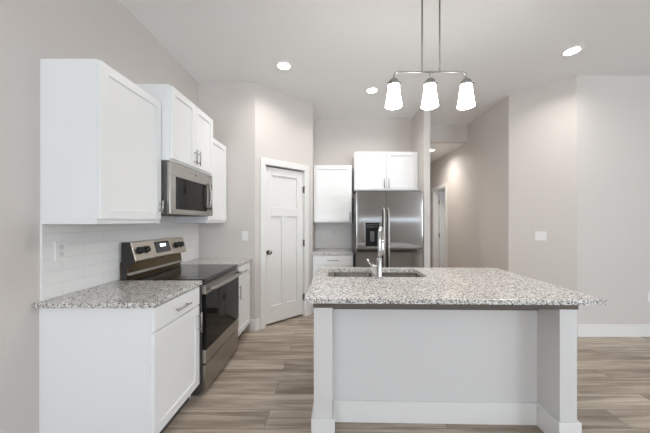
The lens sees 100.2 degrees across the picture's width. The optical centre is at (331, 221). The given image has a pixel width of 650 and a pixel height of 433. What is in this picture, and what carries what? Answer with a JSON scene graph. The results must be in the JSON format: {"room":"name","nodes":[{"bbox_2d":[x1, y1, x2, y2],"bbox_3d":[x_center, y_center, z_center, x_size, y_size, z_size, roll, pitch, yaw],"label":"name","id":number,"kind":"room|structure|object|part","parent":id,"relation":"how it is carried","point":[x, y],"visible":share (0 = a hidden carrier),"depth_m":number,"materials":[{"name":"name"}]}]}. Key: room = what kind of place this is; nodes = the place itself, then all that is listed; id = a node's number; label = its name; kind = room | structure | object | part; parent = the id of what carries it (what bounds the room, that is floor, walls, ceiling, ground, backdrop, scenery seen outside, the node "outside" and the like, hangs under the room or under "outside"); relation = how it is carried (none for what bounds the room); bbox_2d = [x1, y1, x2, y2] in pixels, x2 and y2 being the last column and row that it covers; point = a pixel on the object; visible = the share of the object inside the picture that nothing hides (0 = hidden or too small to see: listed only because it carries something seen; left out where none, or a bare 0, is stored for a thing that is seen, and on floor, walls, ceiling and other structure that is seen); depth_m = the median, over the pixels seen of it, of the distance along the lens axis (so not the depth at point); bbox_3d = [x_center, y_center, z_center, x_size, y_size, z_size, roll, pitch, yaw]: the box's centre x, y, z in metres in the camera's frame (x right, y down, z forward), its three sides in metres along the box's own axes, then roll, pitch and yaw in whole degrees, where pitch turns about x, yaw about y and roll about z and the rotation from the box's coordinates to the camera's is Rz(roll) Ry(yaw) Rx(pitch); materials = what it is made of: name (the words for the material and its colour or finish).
{"room":"kitchen","nodes":[
{"label":"kitchen","id":0,"kind":"room"},
{"bbox_2d":[0,0,198,432],"bbox_3d":[-1.732,-0.185,-0.498,0.129,3.110,8.004,0,0,0],"label":"wall","id":1,"kind":"structure","parent":0,"point":[31,31],"depth_m":1.54,"materials":[{"name":"grey paint"}]},
{"bbox_2d":[40,223,44,300],"bbox_3d":[-1.670,0.240,1.568,0.012,0.460,0.014,0,0,0],"label":"trim","id":2,"kind":"structure","parent":1,"relation":"attached to","point":[42,226],"depth_m":1.56,"materials":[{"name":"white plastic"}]},
{"bbox_2d":[54,241,66,260],"bbox_3d":[-1.663,0.180,1.668,0.008,0.116,0.072,0,0,0],"label":"wall outlet","id":3,"kind":"object","parent":1,"relation":"attached to","point":[60,248],"visible":1,"depth_m":1.66,"materials":[{"name":"white plastic"}]},
{"bbox_2d":[40,59,163,223],"bbox_3d":[-1.486,-0.459,1.845,0.380,0.952,0.567,0,0,0],"label":"upper cabinet","id":4,"kind":"object","parent":1,"relation":"attached to","point":[100,132],"visible":1,"depth_m":1.56,"materials":[{"name":"white paint"}]},
{"bbox_3d":[-1.340,-0.472,1.841,0.020,0.914,0.553,0,0,0],"label":"door","id":5,"kind":"part","parent":4,"relation":"part of","materials":[{"name":"white paint"}]},
{"bbox_3d":[-1.313,-0.110,2.093,0.035,0.100,0.012,0,0,0],"label":"handle","id":6,"kind":"part","parent":4,"relation":"part of","materials":[{"name":"silver metal"}]},
{"bbox_2d":[136,84,212,175],"bbox_3d":[-1.449,-0.778,2.508,0.454,0.597,0.756,0,0,0],"label":"upper cabinet","id":7,"kind":"object","parent":1,"relation":"attached to","point":[186,130],"visible":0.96,"depth_m":2.30,"materials":[{"name":"white paint"}]},
{"bbox_3d":[-1.266,-0.783,2.324,0.020,0.571,0.364,0,0,0],"label":"door","id":8,"kind":"part","parent":7,"relation":"part of","materials":[{"name":"white paint"}]},
{"bbox_2d":[161,161,211,215],"bbox_3d":[-1.442,-0.265,2.508,0.449,0.426,0.752,0,0,0],"label":"microwave","id":9,"kind":"object","parent":7,"relation":"attached to","point":[185,191],"visible":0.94,"depth_m":2.35,"materials":[{"name":"grey metal"}]},
{"bbox_3d":[-1.244,-0.254,2.760,0.054,0.267,0.020,0,0,0],"label":"handle","id":10,"kind":"part","parent":9,"relation":"part of","materials":[{"name":"silver metal"}]},
{"bbox_3d":[-1.284,-0.269,2.837,0.032,0.419,0.094,0,0,0],"label":"control panel","id":11,"kind":"part","parent":9,"relation":"part of","materials":[{"name":"silver metal"}]},
{"bbox_3d":[-1.266,-0.783,2.692,0.020,0.571,0.364,0,0,0],"label":"door","id":12,"kind":"part","parent":7,"relation":"part of","materials":[{"name":"white paint"}]},
{"bbox_2d":[175,138,225,222],"bbox_3d":[-1.480,-0.459,3.145,0.392,0.952,0.514,0,0,0],"label":"upper cabinet","id":13,"kind":"object","parent":1,"relation":"attached to","point":[219,150],"visible":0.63,"depth_m":3.15,"materials":[{"name":"white paint"}]},
{"bbox_3d":[-1.328,-0.472,3.145,0.020,0.914,0.502,0,0,0],"label":"door","id":14,"kind":"part","parent":13,"relation":"part of","materials":[{"name":"white paint"}]},
{"bbox_2d":[198,83,254,330],"bbox_3d":[-1.320,-0.185,3.454,0.712,3.110,0.100,0,0,0],"label":"wall","id":15,"kind":"structure","parent":0,"point":[230,106],"depth_m":3.40,"materials":[{"name":"grey paint"}]},
{"bbox_2d":[242,231,247,240],"bbox_3d":[-1.089,0.180,3.397,0.072,0.116,0.015,0,0,0],"label":"light switch","id":16,"kind":"object","parent":15,"relation":"attached to","point":[244,233],"visible":1,"depth_m":3.40,"materials":[{"name":"white plastic"}]},
{"bbox_2d":[249,319,254,330],"bbox_3d":[-0.994,1.297,3.396,0.072,0.146,0.016,0,0,0],"label":"baseboard","id":17,"kind":"structure","parent":15,"relation":"attached to","point":[252,321],"depth_m":3.39,"materials":[{"name":"white paint"}]},
{"bbox_2d":[255,83,312,318],"bbox_3d":[-0.662,-0.185,3.763,0.934,3.110,0.100,0,0,-44],"label":"wall","id":18,"kind":"structure","parent":0,"point":[283,122],"depth_m":3.65,"materials":[{"name":"grey paint"}]},
{"bbox_2d":[255,304,312,330],"bbox_3d":[-0.622,1.297,3.721,0.934,0.146,0.016,0,0,-44],"label":"baseboard","id":19,"kind":"structure","parent":18,"relation":"attached to","point":[257,321],"depth_m":3.43,"materials":[{"name":"white paint"}]},
{"bbox_2d":[260,157,308,329],"bbox_3d":[-0.660,0.278,3.751,0.784,2.185,0.120,0,0,-44],"label":"trim","id":20,"kind":"structure","parent":18,"relation":"attached to","point":[264,162],"depth_m":3.56,"materials":[{"name":"white paint"}]},
{"bbox_2d":[266,167,304,323],"bbox_3d":[-0.638,0.314,3.737,0.635,2.061,0.099,0,0,-44],"label":"door","id":21,"kind":"structure","parent":18,"relation":"in","point":[285,189],"depth_m":3.74,"materials":[{"name":"white paint"}]},
{"bbox_2d":[313,111,314,250],"bbox_3d":[-0.340,-0.185,4.330,0.100,3.110,0.560,0,0,0],"label":"wall","id":22,"kind":"structure","parent":0,"point":[313,111],"depth_m":4.26,"materials":[{"name":"grey paint"}]},
{"bbox_2d":[315,119,411,249],"bbox_3d":[0.479,-0.185,4.655,1.739,3.110,0.109,0,0,0],"label":"wall","id":23,"kind":"structure","parent":0,"point":[336,140],"depth_m":4.61,"materials":[{"name":"grey paint"}]},
{"bbox_2d":[314,165,351,222],"bbox_3d":[0.013,-0.432,4.420,0.598,0.908,0.379,0,0,0],"label":"upper cabinet","id":24,"kind":"object","parent":23,"relation":"attached to","point":[332,183],"visible":1,"depth_m":4.28,"materials":[{"name":"white paint"}]},
{"bbox_2d":[353,152,417,192],"bbox_3d":[0.848,-0.784,4.398,0.995,0.608,0.424,0,0,0],"label":"upper cabinet","id":25,"kind":"object","parent":23,"relation":"attached to","point":[372,171],"visible":0.96,"depth_m":4.23,"materials":[{"name":"white paint"}]},
{"bbox_3d":[0.607,-0.787,4.230,0.470,0.582,0.020,0,0,0],"label":"door","id":26,"kind":"part","parent":25,"relation":"part of","materials":[{"name":"white paint"}]},
{"bbox_3d":[1.083,-0.787,4.230,0.470,0.582,0.020,0,0,0],"label":"door","id":27,"kind":"part","parent":25,"relation":"part of","materials":[{"name":"white paint"}]},
{"bbox_2d":[119,0,649,124],"bbox_3d":[2.250,-1.790,1.800,8.100,0.100,12.800,0,0,0],"label":"ceiling","id":28,"kind":"structure","parent":0,"point":[336,50],"depth_m":2.67,"materials":[{"name":"white paint"}]},
{"bbox_2d":[275,61,292,70],"bbox_3d":[-0.537,-1.736,3.040,0.192,0.007,0.192,0,0,0],"label":"recessed light","id":29,"kind":"object","parent":28,"relation":"in","point":[281,65],"visible":1,"depth_m":3.03,"materials":[{"name":"white plastic"}]},
{"bbox_2d":[365,87,378,93],"bbox_3d":[0.530,-1.736,3.610,0.192,0.007,0.192,0,0,0],"label":"recessed light","id":30,"kind":"object","parent":28,"relation":"in","point":[371,90],"visible":1,"depth_m":3.60,"materials":[{"name":"white plastic"}]},
{"bbox_2d":[385,0,474,109],"bbox_3d":[0.720,-1.294,2.000,0.652,0.893,0.120,0,0,0],"label":"pendant light","id":31,"kind":"object","parent":28,"relation":"hanging from","point":[466,97],"visible":1,"depth_m":1.98,"materials":[{"name":"white glass"}]},
{"bbox_3d":[0.454,-0.927,2.000,0.120,0.160,0.120,0,0,0],"label":"lamp shade","id":32,"kind":"part","parent":31,"relation":"part of","materials":[{"name":"white glass"}]},
{"bbox_3d":[0.663,-1.409,2.000,0.012,0.621,0.012,0,0,0],"label":"rod","id":33,"kind":"part","parent":31,"relation":"part of","materials":[{"name":"silver metal"}]},
{"bbox_3d":[0.720,-0.927,2.000,0.120,0.160,0.120,0,0,0],"label":"lamp shade","id":34,"kind":"part","parent":31,"relation":"part of","materials":[{"name":"white glass"}]},
{"bbox_3d":[0.792,-1.409,2.000,0.012,0.621,0.012,0,0,0],"label":"rod","id":35,"kind":"part","parent":31,"relation":"part of","materials":[{"name":"silver metal"}]},
{"bbox_3d":[0.986,-0.927,2.000,0.120,0.160,0.120,0,0,0],"label":"lamp shade","id":36,"kind":"part","parent":31,"relation":"part of","materials":[{"name":"white glass"}]},
{"bbox_2d":[560,45,584,56],"bbox_3d":[2.450,-1.736,2.776,0.192,0.007,0.192,0,0,0],"label":"recessed light","id":37,"kind":"object","parent":28,"relation":"in","point":[573,50],"visible":1,"depth_m":2.77,"materials":[{"name":"white plastic"}]},
{"bbox_2d":[163,313,649,432],"bbox_3d":[2.250,1.420,1.800,8.100,0.100,12.800,0,0,0],"label":"floor","id":38,"kind":"structure","parent":0,"point":[267,384],"depth_m":2.19,"materials":[{"name":"brown wood"}]},
{"bbox_2d":[39,286,202,432],"bbox_3d":[-1.332,0.928,1.832,0.688,0.884,0.552,0,0,0],"label":"base cabinet","id":39,"kind":"object","parent":38,"relation":"on","point":[102,370],"visible":0.91,"depth_m":1.56,"materials":[{"name":"white paint"}]},
{"bbox_2d":[34,280,201,307],"bbox_3d":[-1.335,0.471,1.813,0.662,0.030,0.586,0,0,0],"label":"countertop","id":40,"kind":"structure","parent":39,"relation":"on","point":[119,293],"depth_m":1.68,"materials":[{"name":"stone"}]},
{"bbox_3d":[-1.032,0.568,1.831,0.020,0.140,0.534,0,0,0],"label":"drawer","id":41,"kind":"part","parent":39,"relation":"part of","materials":[{"name":"white paint"}]},
{"bbox_3d":[-1.032,0.949,1.831,0.020,0.606,0.534,0,0,0],"label":"door","id":42,"kind":"part","parent":39,"relation":"part of","materials":[{"name":"white paint"}]},
{"bbox_3d":[-1.006,0.575,1.841,0.035,0.012,0.170,0,0,0],"label":"handle","id":43,"kind":"part","parent":39,"relation":"part of","materials":[{"name":"silver metal"}]},
{"bbox_3d":[-1.006,0.770,2.074,0.035,0.150,0.012,0,0,0],"label":"handle","id":44,"kind":"part","parent":39,"relation":"part of","materials":[{"name":"silver metal"}]},
{"bbox_2d":[120,237,242,394],"bbox_3d":[-1.288,0.766,2.502,0.746,1.207,0.757,0,0,0],"label":"range","id":45,"kind":"object","parent":38,"relation":"on","point":[155,259],"visible":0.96,"depth_m":2.36,"materials":[{"name":"grey metal"}]},
{"bbox_3d":[-1.542,0.233,2.199,0.050,0.063,0.062,0,0,0],"label":"knob","id":46,"kind":"part","parent":45,"relation":"part of","materials":[{"name":"black plastic"}]},
{"bbox_3d":[-1.542,0.233,2.274,0.050,0.063,0.062,0,0,0],"label":"knob","id":47,"kind":"part","parent":45,"relation":"part of","materials":[{"name":"black plastic"}]},
{"bbox_3d":[-1.592,0.413,2.502,0.027,0.022,0.748,0,0,0],"label":"backguard trim","id":48,"kind":"part","parent":45,"relation":"part of","materials":[{"name":"silver metal"}]},
{"bbox_3d":[-1.542,0.233,2.714,0.050,0.063,0.062,0,0,0],"label":"knob","id":49,"kind":"part","parent":45,"relation":"part of","materials":[{"name":"black plastic"}]},
{"bbox_2d":[127,264,237,281],"bbox_3d":[-1.298,0.463,2.502,0.605,0.022,0.756,0,0,0],"label":"cooktop","id":50,"kind":"object","parent":45,"relation":"in","point":[204,272],"depth_m":2.41,"materials":[{"name":"glass"}]},
{"bbox_3d":[-1.004,1.230,2.502,0.029,0.205,0.744,0,0,0],"label":"storage drawer","id":51,"kind":"part","parent":45,"relation":"part of","materials":[{"name":"silver metal"}]},
{"bbox_3d":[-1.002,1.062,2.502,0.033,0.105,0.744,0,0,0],"label":"oven door","id":52,"kind":"part","parent":45,"relation":"part of","materials":[{"name":"black glass"}]},
{"bbox_3d":[-0.951,0.532,2.502,0.070,0.024,0.691,0,0,0],"label":"handle","id":53,"kind":"part","parent":45,"relation":"part of","materials":[{"name":"silver metal"}]},
{"bbox_2d":[237,262,249,338],"bbox_3d":[-1.329,0.928,3.136,0.694,0.884,0.503,0,0,0],"label":"base cabinet","id":54,"kind":"object","parent":38,"relation":"on","point":[244,279],"visible":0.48,"depth_m":3.19,"materials":[{"name":"white paint"}]},
{"bbox_2d":[181,258,251,266],"bbox_3d":[-1.335,0.471,3.143,0.662,0.030,0.519,0,0,0],"label":"countertop","id":55,"kind":"structure","parent":54,"relation":"on","point":[240,261],"depth_m":3.10,"materials":[{"name":"stone"}]},
{"bbox_3d":[-1.026,0.568,3.140,0.020,0.140,0.470,0,0,0],"label":"drawer","id":56,"kind":"part","parent":54,"relation":"part of","materials":[{"name":"white paint"}]},
{"bbox_2d":[313,255,352,312],"bbox_3d":[0.013,0.928,4.279,0.598,0.884,0.654,0,0,0],"label":"base cabinet","id":57,"kind":"object","parent":38,"relation":"on","point":[318,260],"visible":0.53,"depth_m":3.99,"materials":[{"name":"white paint"}]},
{"bbox_2d":[312,248,353,254],"bbox_3d":[0.014,0.471,4.285,0.604,0.030,0.630,0,0,0],"label":"countertop","id":58,"kind":"structure","parent":57,"relation":"on","point":[317,251],"depth_m":4.13,"materials":[{"name":"stone"}]},
{"bbox_3d":[0.014,0.568,3.996,0.576,0.140,0.020,0,0,0],"label":"drawer","id":59,"kind":"part","parent":57,"relation":"part of","materials":[{"name":"white paint"}]},
{"bbox_3d":[0.014,0.949,3.996,0.576,0.606,0.020,0,0,0],"label":"door","id":60,"kind":"part","parent":57,"relation":"part of","materials":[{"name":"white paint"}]},
{"bbox_2d":[352,191,422,267],"bbox_3d":[0.785,0.473,4.055,0.901,1.794,0.849,0,0,0],"label":"refrigerator","id":61,"kind":"object","parent":38,"relation":"on","point":[399,213],"visible":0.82,"depth_m":3.70,"materials":[{"name":"grey metal"}]},
{"bbox_3d":[0.532,0.431,3.736,0.395,1.687,0.072,0,0,0],"label":"door","id":62,"kind":"part","parent":61,"relation":"part of","materials":[{"name":"silver metal"}]},
{"bbox_3d":[0.546,0.188,3.696,0.210,0.365,0.032,0,0,0],"label":"dispenser frame","id":63,"kind":"part","parent":61,"relation":"part of","materials":[{"name":"silver metal"}]},
{"bbox_3d":[0.703,0.295,3.671,0.027,0.974,0.080,0,0,0],"label":"handle","id":64,"kind":"part","parent":61,"relation":"part of","materials":[{"name":"silver metal"}]},
{"bbox_3d":[0.763,0.295,3.671,0.027,0.974,0.080,0,0,0],"label":"handle","id":65,"kind":"part","parent":61,"relation":"part of","materials":[{"name":"silver metal"}]},
{"bbox_3d":[0.986,0.431,3.736,0.500,1.687,0.072,0,0,0],"label":"door","id":66,"kind":"part","parent":61,"relation":"part of","materials":[{"name":"silver metal"}]},
{"bbox_2d":[311,272,581,432],"bbox_3d":[0.698,0.928,2.157,1.633,0.884,1.007,0,0,1],"label":"kitchen island","id":67,"kind":"object","parent":38,"relation":"on","point":[374,363],"visible":0.77,"depth_m":1.85,"materials":[{"name":"grey paint"}]},
{"bbox_3d":[-0.045,1.292,2.173,0.145,0.155,1.007,0,0,1],"label":"post baseboard","id":68,"kind":"part","parent":67,"relation":"part of","materials":[{"name":"white paint"}]},
{"bbox_3d":[-0.045,0.952,2.180,0.115,0.836,0.992,0,0,1],"label":"post","id":69,"kind":"part","parent":67,"relation":"part of","materials":[{"name":"grey paint"}]},
{"bbox_3d":[0.698,0.952,1.864,1.384,0.836,0.018,0,0,1],"label":"panel","id":70,"kind":"part","parent":67,"relation":"part of","materials":[{"name":"grey paint"}]},
{"bbox_3d":[0.697,1.297,1.848,1.382,0.146,0.015,0,0,1],"label":"panel baseboard","id":71,"kind":"part","parent":67,"relation":"part of","materials":[{"name":"white paint"}]},
{"bbox_2d":[304,267,606,304],"bbox_3d":[0.727,0.471,2.146,1.760,0.030,1.108,0,0,1],"label":"island countertop","id":72,"kind":"structure","parent":67,"relation":"on","point":[479,286],"depth_m":1.82,"materials":[{"name":"stone"}]},
{"bbox_2d":[366,226,384,278],"bbox_3d":[0.370,0.247,2.268,0.134,0.418,0.218,0,0,18],"label":"faucet","id":73,"kind":"object","parent":72,"relation":"on","point":[381,251],"visible":1,"depth_m":2.17,"materials":[{"name":"grey metal"}]},
{"bbox_3d":[0.325,0.340,2.201,0.090,0.074,0.032,0,0,18],"label":"lever","id":74,"kind":"part","parent":73,"relation":"part of","materials":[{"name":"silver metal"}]},
{"bbox_3d":[0.407,0.169,2.264,0.027,0.263,0.197,0,0,18],"label":"spout","id":75,"kind":"part","parent":73,"relation":"part of","materials":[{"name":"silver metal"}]},
{"bbox_2d":[334,272,421,276],"bbox_3d":[0.380,0.589,2.419,0.865,0.205,0.407,0,0,1],"label":"sink","id":76,"kind":"object","parent":72,"relation":"in","point":[336,274],"visible":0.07,"depth_m":2.60,"materials":[{"name":"silver metal"}]},
{"bbox_3d":[0.165,0.589,2.423,0.435,0.205,0.407,0,0,1],"label":"bowl","id":77,"kind":"part","parent":76,"relation":"part of","materials":[{"name":"silver metal"}]},
{"bbox_3d":[0.604,0.589,2.414,0.417,0.205,0.407,0,0,1],"label":"bowl","id":78,"kind":"part","parent":76,"relation":"part of","materials":[{"name":"silver metal"}]},
{"bbox_3d":[1.448,0.952,2.149,0.104,0.836,0.992,0,0,1],"label":"post","id":79,"kind":"part","parent":67,"relation":"part of","materials":[{"name":"grey paint"}]},
{"bbox_3d":[1.448,1.292,2.141,0.134,0.155,1.007,0,0,1],"label":"post baseboard","id":80,"kind":"part","parent":67,"relation":"part of","materials":[{"name":"white paint"}]},
{"bbox_2d":[412,108,429,267],"bbox_3d":[1.397,-0.185,6.000,0.097,3.110,4.000,0,0,0],"label":"wall partition","id":81,"kind":"structure","parent":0,"point":[421,119],"depth_m":4.00,"materials":[{"name":"grey paint"}]},
{"bbox_2d":[430,143,464,163],"bbox_3d":[1.938,-1.480,6.490,0.984,0.100,3.020,0,0,0],"label":"ceiling","id":82,"kind":"structure","parent":0,"point":[442,149],"depth_m":5.33,"materials":[{"name":"white paint"}]},
{"bbox_2d":[430,125,466,142],"bbox_3d":[1.938,-1.585,4.930,0.984,0.310,0.100,0,0,0],"label":"wall header","id":83,"kind":"structure","parent":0,"point":[438,133],"depth_m":4.88,"materials":[{"name":"grey paint"}]},
{"bbox_2d":[430,95,508,270],"bbox_3d":[2.480,-0.185,5.870,0.100,3.110,4.260,0,0,0],"label":"wall","id":84,"kind":"structure","parent":0,"point":[475,173],"depth_m":4.45,"materials":[{"name":"grey paint"}]},
{"bbox_2d":[432,183,446,267],"bbox_3d":[2.475,0.280,6.140,0.130,2.180,0.830,0,0,0],"label":"trim","id":85,"kind":"structure","parent":84,"relation":"attached to","point":[435,192],"depth_m":6.47,"materials":[{"name":"white paint"}]},
{"bbox_2d":[439,192,444,267],"bbox_3d":[2.877,0.323,6.473,0.686,2.065,0.046,0,0,0],"label":"door","id":86,"kind":"structure","parent":84,"relation":"in","point":[441,194],"depth_m":6.46,"materials":[{"name":"white paint"}]},
{"bbox_2d":[509,76,576,290],"bbox_3d":[2.712,-0.185,3.526,0.103,3.110,0.700,0,0,-44],"label":"wall","id":87,"kind":"structure","parent":0,"point":[542,119],"depth_m":3.47,"materials":[{"name":"grey paint"}]},
{"bbox_2d":[535,231,546,240],"bbox_3d":[2.672,0.186,3.482,0.015,0.116,0.118,0,0,-44],"label":"light switch","id":88,"kind":"object","parent":87,"relation":"attached to","point":[542,236],"visible":1,"depth_m":3.48,"materials":[{"name":"white plastic"}]},
{"bbox_2d":[577,75,649,323],"bbox_3d":[4.560,-0.185,3.290,3.280,3.110,0.100,0,0,0],"label":"wall","id":89,"kind":"structure","parent":0,"point":[613,111],"depth_m":3.24,"materials":[{"name":"grey paint"}]},
{"bbox_2d":[577,324,649,336],"bbox_3d":[4.557,1.297,3.232,3.286,0.146,0.016,0,0,0],"label":"baseboard","id":90,"kind":"structure","parent":89,"relation":"attached to","point":[583,330],"depth_m":3.22,"materials":[{"name":"white paint"}]}
]}

